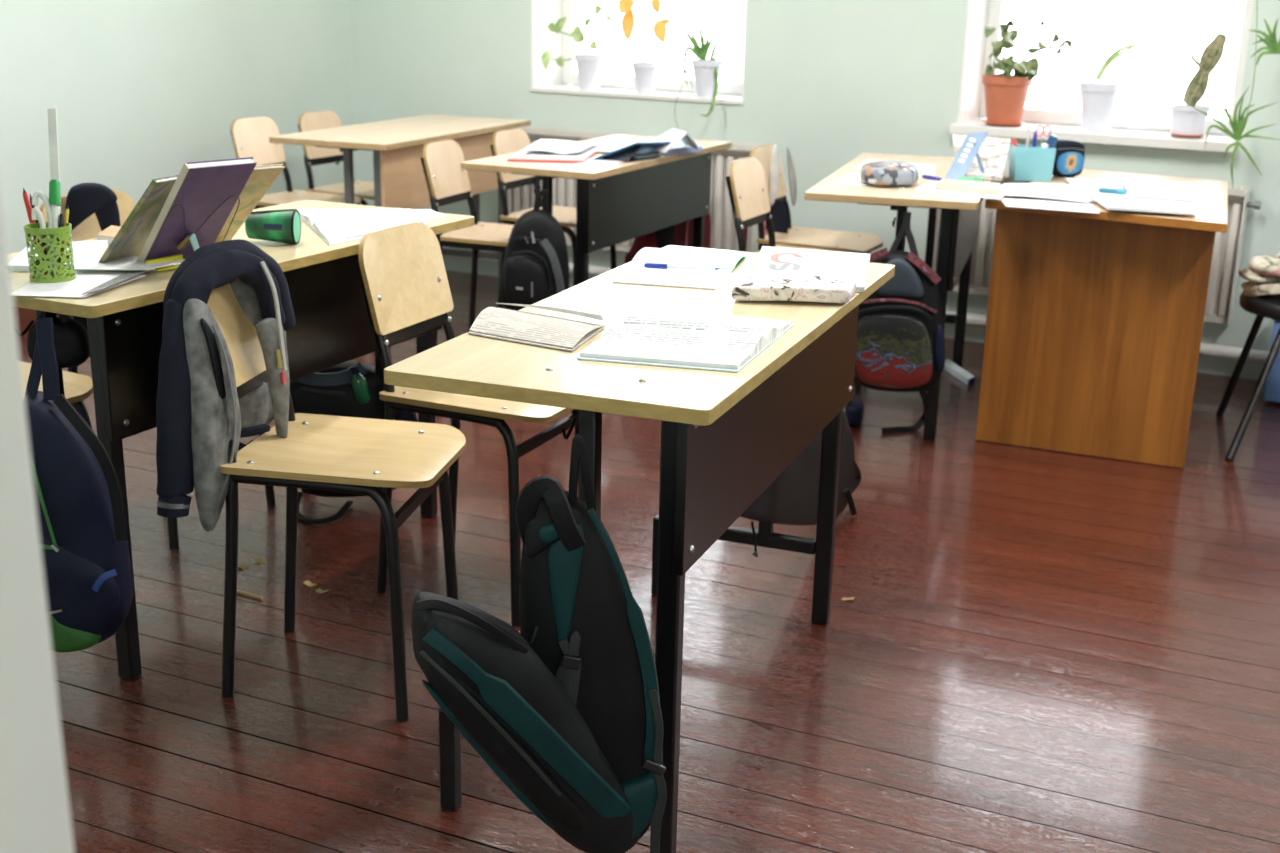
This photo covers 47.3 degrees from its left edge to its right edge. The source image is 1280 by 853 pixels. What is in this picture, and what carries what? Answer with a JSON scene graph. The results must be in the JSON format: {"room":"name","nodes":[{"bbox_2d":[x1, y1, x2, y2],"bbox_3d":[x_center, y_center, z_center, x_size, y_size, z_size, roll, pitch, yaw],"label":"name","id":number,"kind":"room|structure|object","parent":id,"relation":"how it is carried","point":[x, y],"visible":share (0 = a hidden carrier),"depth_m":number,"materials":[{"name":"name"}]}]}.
{"room":"classroom","nodes":[
{"label":"classroom","id":0,"kind":"room"},
{"bbox_2d":[0,0,356,253],"bbox_3d":[-3.181,-1.365,3.909,0.200,2.850,8.749,10,19,28],"label":"wall","id":1,"kind":"structure","parent":0,"point":[139,90],"depth_m":5.93,"materials":[{"name":"green paint"}]},
{"bbox_2d":[14,307,58,332],"bbox_3d":[-2.635,-0.270,5.068,0.016,0.110,5.080,10,19,28],"label":"baseboard","id":2,"kind":"structure","parent":1,"relation":"attached to","point":[23,316],"depth_m":5.55,"materials":[{"name":"brown paint"}]},
{"bbox_2d":[17,270,1279,852],"bbox_3d":[-0.056,0.627,2.636,8.062,0.100,8.749,10,19,28],"label":"floor","id":3,"kind":"structure","parent":0,"point":[1035,650],"depth_m":2.96,"materials":[{"name":"wood"}]},
{"bbox_2d":[20,361,92,427],"bbox_3d":[-1.442,-0.026,3.154,0.456,0.796,0.367,10,19,28],"label":"chair","id":4,"kind":"object","parent":3,"relation":"on","point":[77,387],"visible":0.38,"depth_m":3.18,"materials":[{"name":"black paint"}]},
{"bbox_2d":[40,190,275,548],"bbox_3d":[-1.191,-0.160,3.618,0.456,0.796,0.367,10,19,26],"label":"chair","id":5,"kind":"object","parent":3,"relation":"on","point":[89,228],"visible":0.11,"depth_m":3.60,"materials":[{"name":"black paint"}]},
{"bbox_2d":[65,183,120,331],"bbox_3d":[-1.363,-0.400,3.629,0.152,0.420,0.152,-5,18,-19],"label":"jacket","id":6,"kind":"object","parent":5,"relation":"hanging from","point":[83,200],"visible":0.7,"depth_m":3.52,"materials":[{"name":"fabric"}]},
{"bbox_2d":[8,200,474,679],"bbox_3d":[-0.912,-0.032,3.264,0.515,0.765,1.237,9,18,24],"label":"school desk","id":7,"kind":"object","parent":3,"relation":"on","point":[332,327],"visible":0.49,"depth_m":2.82,"materials":[{"name":"brown wood"}]},
{"bbox_2d":[27,311,89,367],"bbox_3d":[-1.084,-0.178,2.720,0.110,0.137,0.065,-2,17,-10],"label":"cloth bag","id":8,"kind":"object","parent":7,"relation":"hanging from","point":[71,341],"visible":0.63,"depth_m":2.70,"materials":[{"name":"black fabric"}]},
{"bbox_2d":[9,240,107,271],"bbox_3d":[-1.161,-0.340,2.917,0.158,0.012,0.304,-3,17,-14],"label":"paper sheet","id":9,"kind":"object","parent":7,"relation":"on","point":[84,252],"visible":0.45,"depth_m":2.90,"materials":[{"name":"paper"}]},
{"bbox_2d":[24,318,133,651],"bbox_3d":[-0.963,0.104,2.443,0.201,0.568,0.163,-2,17,-10],"label":"backpack","id":10,"kind":"object","parent":7,"relation":"hanging from","point":[87,568],"visible":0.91,"depth_m":2.41,"materials":[{"name":"blue fabric"}]},
{"bbox_2d":[13,270,145,297],"bbox_3d":[-1.030,-0.270,2.701,0.198,0.005,0.276,2,17,1],"label":"paper sheet","id":11,"kind":"object","parent":7,"relation":"on","point":[84,281],"visible":0.76,"depth_m":2.65,"materials":[{"name":"paper"}]},
{"bbox_2d":[24,222,75,282],"bbox_3d":[-1.090,-0.320,2.700,0.082,0.104,0.082,10,19,28],"label":"pencil cup","id":12,"kind":"object","parent":11,"relation":"on","point":[32,229],"visible":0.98,"depth_m":2.67,"materials":[{"name":"green metal"}]},
{"bbox_2d":[23,188,46,274],"bbox_3d":[-1.123,-0.360,2.713,0.009,0.156,0.072,-14,22,-41],"label":"pencil","id":13,"kind":"object","parent":12,"relation":"in","point":[25,195],"visible":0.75,"depth_m":2.71,"materials":[{"name":"paint"}]},
{"bbox_2d":[32,190,52,274],"bbox_3d":[-1.102,-0.360,2.709,0.056,0.151,0.033,10,19,28],"label":"scissors","id":14,"kind":"object","parent":12,"relation":"in","point":[37,214],"visible":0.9,"depth_m":2.70,"materials":[{"name":"white plastic"}]},
{"bbox_2d":[47,109,62,274],"bbox_3d":[-1.090,-0.437,2.726,0.016,0.299,0.102,-3,17,-13],"label":"ruler","id":15,"kind":"object","parent":12,"relation":"in","point":[52,113],"visible":0.57,"depth_m":2.73,"materials":[{"name":"plastic"}]},
{"bbox_2d":[49,179,60,274],"bbox_3d":[-1.084,-0.370,2.709,0.020,0.171,0.065,0,17,-6],"label":"marker","id":16,"kind":"object","parent":12,"relation":"in","point":[54,185],"visible":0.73,"depth_m":2.70,"materials":[{"name":"plastic"}]},
{"bbox_2d":[82,270,147,294],"bbox_3d":[-0.965,-0.266,2.672,0.040,0.005,0.223,3,17,6],"label":"paper sheet","id":17,"kind":"object","parent":11,"relation":"on","point":[128,274],"visible":1,"depth_m":2.68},
{"bbox_2d":[96,225,120,243],"bbox_3d":[-1.129,-0.413,3.156,0.063,0.017,0.167,-1,17,-6],"label":"book","id":18,"kind":"object","parent":7,"relation":"on","point":[109,233],"visible":0.49,"depth_m":3.12,"materials":[{"name":"white paper"}]},
{"bbox_2d":[72,256,182,269],"bbox_3d":[-0.979,-0.317,2.824,0.186,0.005,0.152,3,17,4],"label":"paper sheet","id":19,"kind":"object","parent":7,"relation":"on","point":[129,263],"visible":0.78,"depth_m":2.79,"materials":[{"name":"paper"}]},
{"bbox_2d":[98,175,177,262],"bbox_3d":[-0.953,-0.401,2.836,0.153,0.179,0.136,7,18,19],"label":"book","id":20,"kind":"object","parent":7,"relation":"on","point":[131,238],"visible":0.52,"depth_m":2.80,"materials":[{"name":"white paper"}]},
{"bbox_2d":[145,196,239,271],"bbox_3d":[-0.859,-0.373,2.820,0.118,0.147,0.165,16,22,41],"label":"book stand","id":21,"kind":"object","parent":7,"relation":"on","point":[191,238],"visible":0.81,"depth_m":2.82,"materials":[{"name":"blue plastic"}]},
{"bbox_2d":[137,157,256,262],"bbox_3d":[-0.850,-0.408,2.797,0.204,0.219,0.147,15,22,39],"label":"book","id":22,"kind":"object","parent":21,"relation":"on","point":[201,187],"visible":0.73,"depth_m":2.77,"materials":[{"name":"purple paper"}]},
{"bbox_2d":[216,164,284,240],"bbox_3d":[-0.824,-0.437,2.936,0.246,0.196,0.108,17,23,42],"label":"book","id":23,"kind":"object","parent":7,"relation":"on","point":[262,177],"visible":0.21,"depth_m":2.92,"materials":[{"name":"white paper"}]},
{"bbox_2d":[245,209,300,244],"bbox_3d":[-0.791,-0.430,3.144,0.108,0.077,0.077,1,17,-1],"label":"pencil case","id":24,"kind":"object","parent":7,"relation":"on","point":[282,226],"visible":0.98,"depth_m":3.12,"materials":[{"name":"green plastic"}]},
{"bbox_2d":[297,208,426,244],"bbox_3d":[-0.632,-0.478,3.409,0.269,0.017,0.507,-5,18,-20],"label":"open book","id":25,"kind":"object","parent":7,"relation":"on","point":[335,226],"visible":0.92,"depth_m":3.40,"materials":[{"name":"white paper"}]},
{"bbox_2d":[412,209,446,218],"bbox_3d":[-0.545,-0.516,3.565,0.137,0.004,0.177,-3,17,-14],"label":"paper sheet","id":26,"kind":"object","parent":7,"relation":"on","point":[423,213],"visible":0.46,"depth_m":3.56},
{"bbox_2d":[230,116,360,208],"bbox_3d":[-1.390,-0.843,5.913,0.456,0.776,0.367,9,19,25],"label":"chair","id":27,"kind":"object","parent":3,"relation":"on","point":[250,136],"visible":0.42,"depth_m":5.92,"materials":[{"name":"black paint"}]},
{"bbox_2d":[298,111,373,205],"bbox_3d":[-1.197,-0.937,6.239,0.456,0.776,0.367,9,19,25],"label":"chair","id":28,"kind":"object","parent":3,"relation":"on","point":[308,121],"visible":0.39,"depth_m":6.20,"materials":[{"name":"black paint"}]},
{"bbox_2d":[207,283,465,721],"bbox_3d":[-0.584,0.103,2.790,0.456,0.796,0.367,4,17,9],"label":"chair","id":29,"kind":"object","parent":3,"relation":"on","point":[353,455],"visible":0.7,"depth_m":2.73,"materials":[{"name":"brown wood"}]},
{"bbox_2d":[155,239,294,531],"bbox_3d":[-0.779,-0.096,2.732,0.198,0.498,0.408,10,19,28],"label":"jacket","id":30,"kind":"object","parent":29,"relation":"hanging from","point":[199,410],"visible":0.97,"depth_m":2.61,"materials":[{"name":"grey fabric"}]},
{"bbox_2d":[290,361,417,523],"bbox_3d":[-0.738,0.021,3.731,0.325,0.400,0.195,-5,18,-19],"label":"bag","id":31,"kind":"object","parent":3,"relation":"on","point":[328,391],"visible":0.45,"depth_m":3.67,"materials":[{"name":"black fabric"}]},
{"bbox_2d":[350,365,370,403],"bbox_3d":[-0.691,-0.104,3.610,0.049,0.099,0.037,-2,17,-10],"label":"bottle","id":32,"kind":"object","parent":31,"relation":"in","point":[360,389],"visible":1,"depth_m":3.60,"materials":[{"name":"green plastic"}]},
{"bbox_2d":[269,114,530,278],"bbox_3d":[-0.927,-0.832,5.945,0.500,0.754,1.200,8,18,20],"label":"school desk","id":33,"kind":"object","parent":3,"relation":"on","point":[397,145],"visible":0.59,"depth_m":5.57,"materials":[{"name":"brown wood"}]},
{"bbox_2d":[356,222,578,626],"bbox_3d":[-0.354,-0.025,3.231,0.456,0.796,0.367,8,18,22],"label":"chair","id":34,"kind":"object","parent":3,"relation":"on","point":[402,272],"visible":0.72,"depth_m":3.15,"materials":[{"name":"black paint"}]},
{"bbox_2d":[420,139,565,346],"bbox_3d":[-0.522,-0.610,5.200,0.456,0.776,0.367,7,18,19],"label":"chair","id":35,"kind":"object","parent":3,"relation":"on","point":[447,183],"visible":0.59,"depth_m":5.17,"materials":[{"name":"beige wood"}]},
{"bbox_2d":[490,128,616,307],"bbox_3d":[-0.326,-0.740,5.648,0.456,0.776,0.367,9,18,23],"label":"chair","id":36,"kind":"object","parent":3,"relation":"on","point":[508,141],"visible":0.41,"depth_m":5.60,"materials":[{"name":"black paint"}]},
{"bbox_2d":[460,134,731,284],"bbox_3d":[-0.127,-0.635,5.367,0.500,0.743,1.200,9,18,24],"label":"school desk","id":37,"kind":"object","parent":3,"relation":"on","point":[634,198],"visible":0.59,"depth_m":5.03,"materials":[{"name":"brown wood"}]},
{"bbox_2d":[501,176,569,309],"bbox_3d":[-0.339,-0.584,4.725,0.225,0.440,0.165,0,17,-4],"label":"backpack","id":38,"kind":"object","parent":37,"relation":"hanging from","point":[535,268],"visible":0.96,"depth_m":4.69,"materials":[{"name":"black fabric"}]},
{"bbox_2d":[507,147,599,162],"bbox_3d":[-0.292,-0.947,5.077,0.284,0.014,0.406,2,17,2],"label":"book","id":39,"kind":"object","parent":37,"relation":"on","point":[528,155],"visible":0.72,"depth_m":4.93,"materials":[{"name":"white paper"}]},
{"bbox_2d":[522,139,599,153],"bbox_3d":[-0.277,-0.986,5.142,0.222,0.015,0.399,3,17,6],"label":"paper sheet","id":40,"kind":"object","parent":39,"relation":"on","point":[558,146],"visible":1,"depth_m":5.13,"materials":[{"name":"paper"}]},
{"bbox_2d":[570,158,621,167],"bbox_3d":[-0.135,-0.883,4.894,0.128,0.002,0.275,5,17,12],"label":"paper sheet","id":41,"kind":"object","parent":37,"relation":"on","point":[597,163],"visible":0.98,"depth_m":4.86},
{"bbox_2d":[591,141,671,161],"bbox_3d":[-0.020,-0.950,5.015,0.151,0.069,0.269,16,22,40],"label":"folder","id":42,"kind":"object","parent":41,"relation":"on","point":[620,154],"visible":0.92,"depth_m":4.95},
{"bbox_2d":[592,140,637,151],"bbox_3d":[-0.077,-1.025,5.344,0.230,0.006,0.394,5,17,11],"label":"paper sheet","id":43,"kind":"object","parent":37,"relation":"on","point":[605,145],"visible":0.43,"depth_m":5.36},
{"bbox_2d":[626,139,660,158],"bbox_3d":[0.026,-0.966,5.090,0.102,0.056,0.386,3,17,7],"label":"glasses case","id":44,"kind":"object","parent":37,"relation":"on","point":[643,152],"visible":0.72,"depth_m":5.01,"materials":[{"name":"black plastic"}]},
{"bbox_2d":[624,214,710,263],"bbox_3d":[0.139,-0.668,5.697,0.155,0.454,0.740,9,18,24],"label":"bag","id":45,"kind":"object","parent":37,"relation":"hanging from","point":[681,234],"visible":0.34,"depth_m":5.48,"materials":[{"name":"fabric"}]},
{"bbox_2d":[665,141,701,154],"bbox_3d":[0.143,-1.018,5.330,0.153,0.020,0.326,-1,17,-8],"label":"book","id":46,"kind":"object","parent":37,"relation":"on","point":[678,148],"visible":0.43,"depth_m":5.24,"materials":[{"name":"paper"}]},
{"bbox_2d":[654,128,699,153],"bbox_3d":[0.122,-1.010,5.149,0.268,0.066,0.190,-13,22,-39],"label":"open book","id":47,"kind":"object","parent":46,"relation":"on","point":[674,135],"visible":0.84,"depth_m":5.12,"materials":[{"name":"white paper"}]},
{"bbox_2d":[384,245,894,852],"bbox_3d":[0.069,0.161,2.669,0.500,0.779,1.200,8,18,20],"label":"school desk","id":48,"kind":"object","parent":3,"relation":"on","point":[726,437],"visible":0.82,"depth_m":2.24,"materials":[{"name":"brown wood"}]},
{"bbox_2d":[468,303,605,351],"bbox_3d":[-0.174,-0.169,2.368,0.270,0.022,0.191,10,19,28],"label":"notebook","id":49,"kind":"object","parent":48,"relation":"on","point":[492,322],"visible":1,"depth_m":2.33,"materials":[{"name":"white paper"}]},
{"bbox_2d":[410,434,666,852],"bbox_3d":[-0.142,0.329,2.009,0.398,0.636,0.180,-9,20,-31],"label":"backpack","id":50,"kind":"object","parent":48,"relation":"hanging from","point":[565,710],"visible":1,"depth_m":1.99,"materials":[{"name":"black fabric"}]},
{"bbox_2d":[612,247,745,289],"bbox_3d":[0.076,-0.321,2.913,0.221,0.011,0.375,5,17,13],"label":"notebook","id":51,"kind":"object","parent":48,"relation":"on","point":[635,272],"visible":0.91,"depth_m":2.88,"materials":[{"name":"white paper"}]},
{"bbox_2d":[644,263,718,270],"bbox_3d":[0.082,-0.312,2.864,0.149,0.010,0.010,3,17,7],"label":"ballpoint pen","id":52,"kind":"object","parent":51,"relation":"on","point":[646,265],"visible":1,"depth_m":2.86,"materials":[{"name":"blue plastic"}]},
{"bbox_2d":[576,308,793,371],"bbox_3d":[0.081,-0.146,2.310,0.244,0.024,0.367,7,18,18],"label":"open textbook","id":53,"kind":"object","parent":48,"relation":"on","point":[656,337],"visible":1,"depth_m":2.25,"materials":[{"name":"paper"}]},
{"bbox_2d":[731,275,856,302],"bbox_3d":[0.282,-0.252,2.655,0.234,0.034,0.129,2,17,3],"label":"pouch","id":54,"kind":"object","parent":48,"relation":"on","point":[830,289],"visible":1,"depth_m":2.60,"materials":[{"name":"fabric"}]},
{"bbox_2d":[739,410,860,556],"bbox_3d":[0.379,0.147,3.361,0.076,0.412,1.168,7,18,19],"label":"bag","id":55,"kind":"object","parent":48,"relation":"hanging from","point":[791,498],"visible":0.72,"depth_m":3.28,"materials":[{"name":"black fabric"}]},
{"bbox_2d":[755,246,869,291],"bbox_3d":[0.348,-0.318,2.922,0.246,0.010,0.420,2,17,4],"label":"booklet","id":56,"kind":"object","parent":48,"relation":"on","point":[782,261],"visible":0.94,"depth_m":2.94,"materials":[{"name":"white paper"}]},
{"bbox_2d":[725,157,861,389],"bbox_3d":[0.521,-0.482,4.851,0.456,0.776,0.367,9,18,24],"label":"chair","id":57,"kind":"object","parent":3,"relation":"on","point":[746,183],"visible":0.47,"depth_m":4.83,"materials":[{"name":"black paint"}]},
{"bbox_2d":[750,144,882,253],"bbox_3d":[0.617,-0.602,5.257,0.456,0.776,0.367,9,18,24],"label":"chair","id":58,"kind":"object","parent":3,"relation":"on","point":[834,240],"visible":0.48,"depth_m":5.24,"materials":[{"name":"black paint"}]},
{"bbox_2d":[743,144,796,247],"bbox_3d":[0.454,-0.822,5.251,0.208,0.387,0.082,-4,17,-16],"label":"cardigan","id":59,"kind":"object","parent":58,"relation":"hanging from","point":[779,213],"visible":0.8,"depth_m":5.22,"materials":[{"name":"fabric"}]},
{"bbox_2d":[845,397,863,425],"bbox_3d":[0.686,-0.085,4.655,0.058,0.133,0.186,4,17,10],"label":"bag","id":60,"kind":"object","parent":3,"relation":"on","point":[854,410],"visible":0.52,"depth_m":4.59,"materials":[{"name":"blue fabric"}]},
{"bbox_2d":[804,153,992,441],"bbox_3d":[0.884,-0.466,4.877,0.500,0.745,1.200,6,17,16],"label":"school desk","id":61,"kind":"object","parent":3,"relation":"on","point":[960,215],"visible":0.57,"depth_m":4.41,"materials":[{"name":"brown wood"}]},
{"bbox_2d":[832,173,904,188],"bbox_3d":[0.744,-0.772,4.582,0.237,0.002,0.299,8,18,20],"label":"paper sheet","id":62,"kind":"object","parent":61,"relation":"on","point":[851,178],"visible":0.41,"depth_m":4.51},
{"bbox_2d":[861,161,918,185],"bbox_3d":[0.770,-0.783,4.511,0.179,0.060,0.256,3,17,5],"label":"pouch","id":63,"kind":"object","parent":62,"relation":"on","point":[889,173],"visible":1,"depth_m":4.41,"materials":[{"name":"fabric"}]},
{"bbox_2d":[853,159,934,175],"bbox_3d":[0.880,-0.878,4.944,0.322,0.004,0.323,9,18,24],"label":"paper sheet","id":64,"kind":"object","parent":61,"relation":"on","point":[924,169],"visible":0.45,"depth_m":4.92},
{"bbox_2d":[855,212,944,433],"bbox_3d":[0.761,-0.290,4.355,0.279,0.711,0.302,2,17,2],"label":"backpack","id":65,"kind":"object","parent":61,"relation":"hanging from","point":[900,343],"visible":0.94,"depth_m":4.23,"materials":[{"name":"black fabric"}]},
{"bbox_2d":[915,180,1006,199],"bbox_3d":[0.977,-0.716,4.413,0.264,0.002,0.338,8,18,20],"label":"paper sheet","id":66,"kind":"object","parent":61,"relation":"on","point":[929,186],"visible":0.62,"depth_m":4.34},
{"bbox_2d":[935,178,1000,194],"bbox_3d":[0.999,-0.728,4.422,0.234,0.014,0.161,12,20,31],"label":"book","id":67,"kind":"object","parent":66,"relation":"on","point":[944,183],"visible":1,"depth_m":4.38,"materials":[{"name":"paper"}]},
{"bbox_2d":[945,131,987,178],"bbox_3d":[1.035,-0.859,4.635,0.168,0.150,0.070,-11,21,-35],"label":"book stand","id":68,"kind":"object","parent":61,"relation":"on","point":[972,143],"visible":0.96,"depth_m":4.63,"materials":[{"name":"blue plastic"}]},
{"bbox_2d":[952,134,1010,180],"bbox_3d":[1.110,-0.891,4.823,0.200,0.103,0.411,6,17,16],"label":"open book","id":69,"kind":"object","parent":61,"relation":"on","point":[993,152],"visible":0.67,"depth_m":4.79,"materials":[{"name":"white paper"}]},
{"bbox_2d":[944,359,974,385],"bbox_3d":[1.141,-0.196,5.247,0.039,0.022,0.296,-2,17,-10],"label":"table leg","id":70,"kind":"object","parent":3,"relation":"on","point":[952,368],"visible":0.94,"depth_m":5.21,"materials":[{"name":"metal"}]},
{"bbox_2d":[976,169,1227,467],"bbox_3d":[1.526,-0.371,4.617,0.688,0.736,1.058,10,19,28],"label":"desk","id":71,"kind":"object","parent":3,"relation":"on","point":[1093,332],"visible":0.85,"depth_m":4.26,"materials":[{"name":"brown wood"}]},
{"bbox_2d":[1009,144,1055,181],"bbox_3d":[1.270,-0.855,4.740,0.128,0.108,0.092,2,17,1],"label":"pencil box","id":72,"kind":"object","parent":71,"relation":"on","point":[1030,163],"visible":0.92,"depth_m":4.70,"materials":[{"name":"teal plastic"}]},
{"bbox_2d":[1036,125,1050,147],"bbox_3d":[1.299,-0.896,4.726,0.050,0.157,0.014,14,21,37],"label":"scissors","id":73,"kind":"object","parent":72,"relation":"in","point":[1038,126],"visible":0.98,"depth_m":4.71,"materials":[{"name":"pink plastic"}]},
{"bbox_2d":[1047,135,1057,147],"bbox_3d":[1.314,-0.875,4.715,0.028,0.134,0.061,-14,23,-41],"label":"tube","id":74,"kind":"object","parent":72,"relation":"in","point":[1051,141],"visible":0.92,"depth_m":4.68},
{"bbox_2d":[999,183,1088,202],"bbox_3d":[1.213,-0.713,4.419,0.280,0.007,0.384,6,17,16],"label":"paper sheet","id":75,"kind":"object","parent":71,"relation":"on","point":[1067,192],"visible":0.91,"depth_m":4.38,"materials":[{"name":"paper"}]},
{"bbox_2d":[1001,198,1099,213],"bbox_3d":[1.164,-0.629,4.163,0.259,0.002,0.222,4,17,10],"label":"paper sheet","id":76,"kind":"object","parent":71,"relation":"on","point":[1071,206],"visible":0.98,"depth_m":4.16,"materials":[{"name":"paper"}]},
{"bbox_2d":[1052,139,1084,176],"bbox_3d":[1.407,-0.888,4.834,0.123,0.123,0.076,-6,18,-22],"label":"pencil case","id":77,"kind":"object","parent":71,"relation":"on","point":[1070,154],"visible":0.89,"depth_m":4.80,"materials":[{"name":"blue fabric"}]},
{"bbox_2d":[1057,152,1083,173],"bbox_3d":[1.416,-0.866,4.807,0.108,0.073,0.006,-6,18,-22],"label":"picture","id":78,"kind":"object","parent":77,"relation":"attached to","point":[1067,162],"depth_m":4.80},
{"bbox_2d":[1064,178,1195,204],"bbox_3d":[1.497,-0.720,4.469,0.378,0.007,0.555,6,17,14],"label":"paper sheet","id":79,"kind":"object","parent":71,"relation":"on","point":[1083,185],"visible":0.29,"depth_m":4.59,"materials":[{"name":"paper"}]},
{"bbox_2d":[1121,178,1199,201],"bbox_3d":[1.558,-0.713,4.391,0.210,0.008,0.427,6,17,16],"label":"book","id":80,"kind":"object","parent":79,"relation":"on","point":[1183,191],"visible":1,"depth_m":4.35,"materials":[{"name":"white paper"}]},
{"bbox_2d":[1084,191,1198,214],"bbox_3d":[1.428,-0.642,4.182,0.318,0.008,0.338,7,18,18],"label":"book","id":81,"kind":"object","parent":71,"relation":"on","point":[1126,202],"visible":0.86,"depth_m":4.12,"materials":[{"name":"white paper"}]},
{"bbox_2d":[1098,187,1126,194],"bbox_3d":[1.369,-0.683,4.238,0.079,0.019,0.020,9,18,23],"label":"marker","id":82,"kind":"object","parent":81,"relation":"on","point":[1119,191],"visible":1,"depth_m":4.23,"materials":[{"name":"blue plastic"}]},
{"bbox_2d":[1216,293,1279,460],"bbox_3d":[2.026,-0.157,4.454,0.526,0.457,0.583,10,19,28],"label":"padded chair","id":83,"kind":"object","parent":3,"relation":"on","point":[1267,307],"visible":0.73,"depth_m":4.41,"materials":[{"name":"black metal"}]},
{"bbox_2d":[1238,253,1279,296],"bbox_3d":[2.010,-0.438,4.460,0.293,0.160,0.276,-5,18,-21],"label":"pile","id":84,"kind":"object","parent":83,"relation":"on","point":[1262,273],"visible":0.98,"depth_m":4.44,"materials":[{"name":"beige fabric"}]},
{"bbox_2d":[1263,319,1279,402],"bbox_3d":[2.339,-0.233,4.929,0.380,0.310,0.280,12,20,32],"label":"storage box","id":85,"kind":"object","parent":3,"relation":"on","point":[1272,385],"visible":0.66,"depth_m":4.93,"materials":[{"name":"blue plastic"}]},
{"bbox_2d":[351,0,1279,379],"bbox_3d":[1.799,-1.672,5.299,7.462,2.850,0.340,10,19,28],"label":"wall","id":86,"kind":"structure","parent":0,"point":[831,83],"depth_m":5.86,"materials":[{"name":"green paint"}]},
{"bbox_2d":[508,126,763,252],"bbox_3d":[-0.046,-1.004,6.308,1.311,0.502,0.094,10,19,28],"label":"radiator","id":87,"kind":"object","parent":86,"relation":"attached to","point":[723,231],"visible":0.17,"depth_m":6.15,"materials":[{"name":"metal"}]},
{"bbox_2d":[513,126,763,150],"bbox_3d":[-0.060,-1.238,6.249,1.260,0.022,0.094,10,19,28],"label":"grille","id":88,"kind":"object","parent":87,"relation":"attached to","point":[534,132],"depth_m":6.35,"materials":[{"name":"metal"}]},
{"bbox_2d":[530,0,747,104],"bbox_3d":[0.065,-2.069,6.204,1.050,1.304,0.350,10,19,28],"label":"window","id":89,"kind":"structure","parent":86,"relation":"in","point":[558,79],"depth_m":6.48,"materials":[{"name":"white paint"}]},
{"bbox_2d":[541,5,611,89],"bbox_3d":[-0.266,-1.661,6.392,0.356,0.359,0.128,10,19,28],"label":"potted plant","id":90,"kind":"object","parent":89,"relation":"on","point":[589,66],"visible":1,"depth_m":6.36,"materials":[{"name":"green plant"}]},
{"bbox_2d":[618,0,670,93],"bbox_3d":[0.025,-1.696,6.209,0.263,0.545,0.121,10,19,28],"label":"potted plant","id":91,"kind":"object","parent":89,"relation":"on","point":[645,73],"visible":1,"depth_m":6.21,"materials":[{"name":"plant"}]},
{"bbox_2d":[676,14,729,116],"bbox_3d":[0.275,-1.508,6.072,0.169,0.409,0.302,-4,18,-18],"label":"spider plant","id":92,"kind":"object","parent":89,"relation":"on","point":[706,72],"visible":1,"depth_m":6.09,"materials":[{"name":"green plant"}]},
{"bbox_2d":[442,247,1269,363],"bbox_3d":[1.662,-0.348,5.495,7.022,0.048,0.048,10,19,28],"label":"pipe","id":93,"kind":"object","parent":86,"relation":"attached to","point":[1209,350],"visible":0.22,"depth_m":5.27,"materials":[{"name":"metal"}]},
{"bbox_2d":[932,168,1260,325],"bbox_3d":[1.654,-0.682,5.396,1.144,0.482,0.094,10,19,28],"label":"radiator","id":94,"kind":"object","parent":86,"relation":"attached to","point":[1227,251],"visible":0.13,"depth_m":5.20,"materials":[{"name":"metal"}]},
{"bbox_2d":[949,0,1253,152],"bbox_3d":[1.732,-1.729,5.287,1.023,1.358,0.400,10,19,28],"label":"window","id":95,"kind":"structure","parent":86,"relation":"in","point":[1150,131],"depth_m":5.50,"materials":[{"name":"white paint"}]},
{"bbox_2d":[982,20,1072,126],"bbox_3d":[1.420,-1.315,5.447,0.188,0.389,0.332,-12,21,-38],"label":"potted plant","id":96,"kind":"object","parent":95,"relation":"on","point":[1006,94],"visible":1,"depth_m":5.45,"materials":[{"name":"ceramic"}]},
{"bbox_2d":[982,74,1032,123],"bbox_3d":[1.381,-1.234,5.518,0.188,0.178,0.188,10,19,28],"label":"pot","id":97,"kind":"object","parent":96,"relation":"on","point":[1006,95],"depth_m":5.46,"materials":[{"name":"ceramic"}]},
{"bbox_2d":[1079,41,1157,131],"bbox_3d":[1.742,-1.241,5.327,0.277,0.330,0.150,10,19,28],"label":"potted plant","id":98,"kind":"object","parent":95,"relation":"on","point":[1098,99],"visible":1,"depth_m":5.33,"materials":[{"name":"green plant"}]},
{"bbox_2d":[1167,33,1226,137],"bbox_3d":[1.966,-1.213,5.191,0.143,0.364,0.141,-5,18,-21],"label":"cactus","id":99,"kind":"object","parent":95,"relation":"on","point":[1186,121],"visible":0.98,"depth_m":5.17,"materials":[{"name":"green plant"}]},
{"bbox_2d":[1169,104,1211,134],"bbox_3d":[1.962,-1.095,5.226,0.141,0.105,0.141,10,19,28],"label":"pot","id":100,"kind":"object","parent":99,"relation":"on","point":[1185,120],"depth_m":5.18,"materials":[{"name":"ceramic"}]},
{"bbox_2d":[1192,0,1279,186],"bbox_3d":[2.010,-1.378,4.801,0.305,1.199,0.058,10,19,28],"label":"hanging plantlet","id":101,"kind":"object","parent":95,"relation":"hanging from","point":[1238,127],"visible":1,"depth_m":4.93,"materials":[{"name":"green plant"}]},
{"bbox_2d":[1249,18,1279,64],"bbox_3d":[2.086,-1.674,4.645,0.189,1.033,0.055,10,19,28],"label":"plantlet","id":102,"kind":"object","parent":95,"relation":"hanging from","point":[1273,46],"visible":1,"depth_m":4.80,"materials":[{"name":"green plant"}]},
{"bbox_3d":[-0.851,-0.382,0.812,7.062,2.850,0.200,10,19,28],"label":"wall","id":103,"kind":"structure","parent":0,"visible":0},
{"bbox_2d":[0,182,74,852],"bbox_3d":[-0.380,0.070,0.661,0.092,2.111,0.205,10,19,28],"label":"trim","id":104,"kind":"structure","parent":103,"relation":"attached to","point":[35,817],"depth_m":0.73,"materials":[{"name":"white paint"}]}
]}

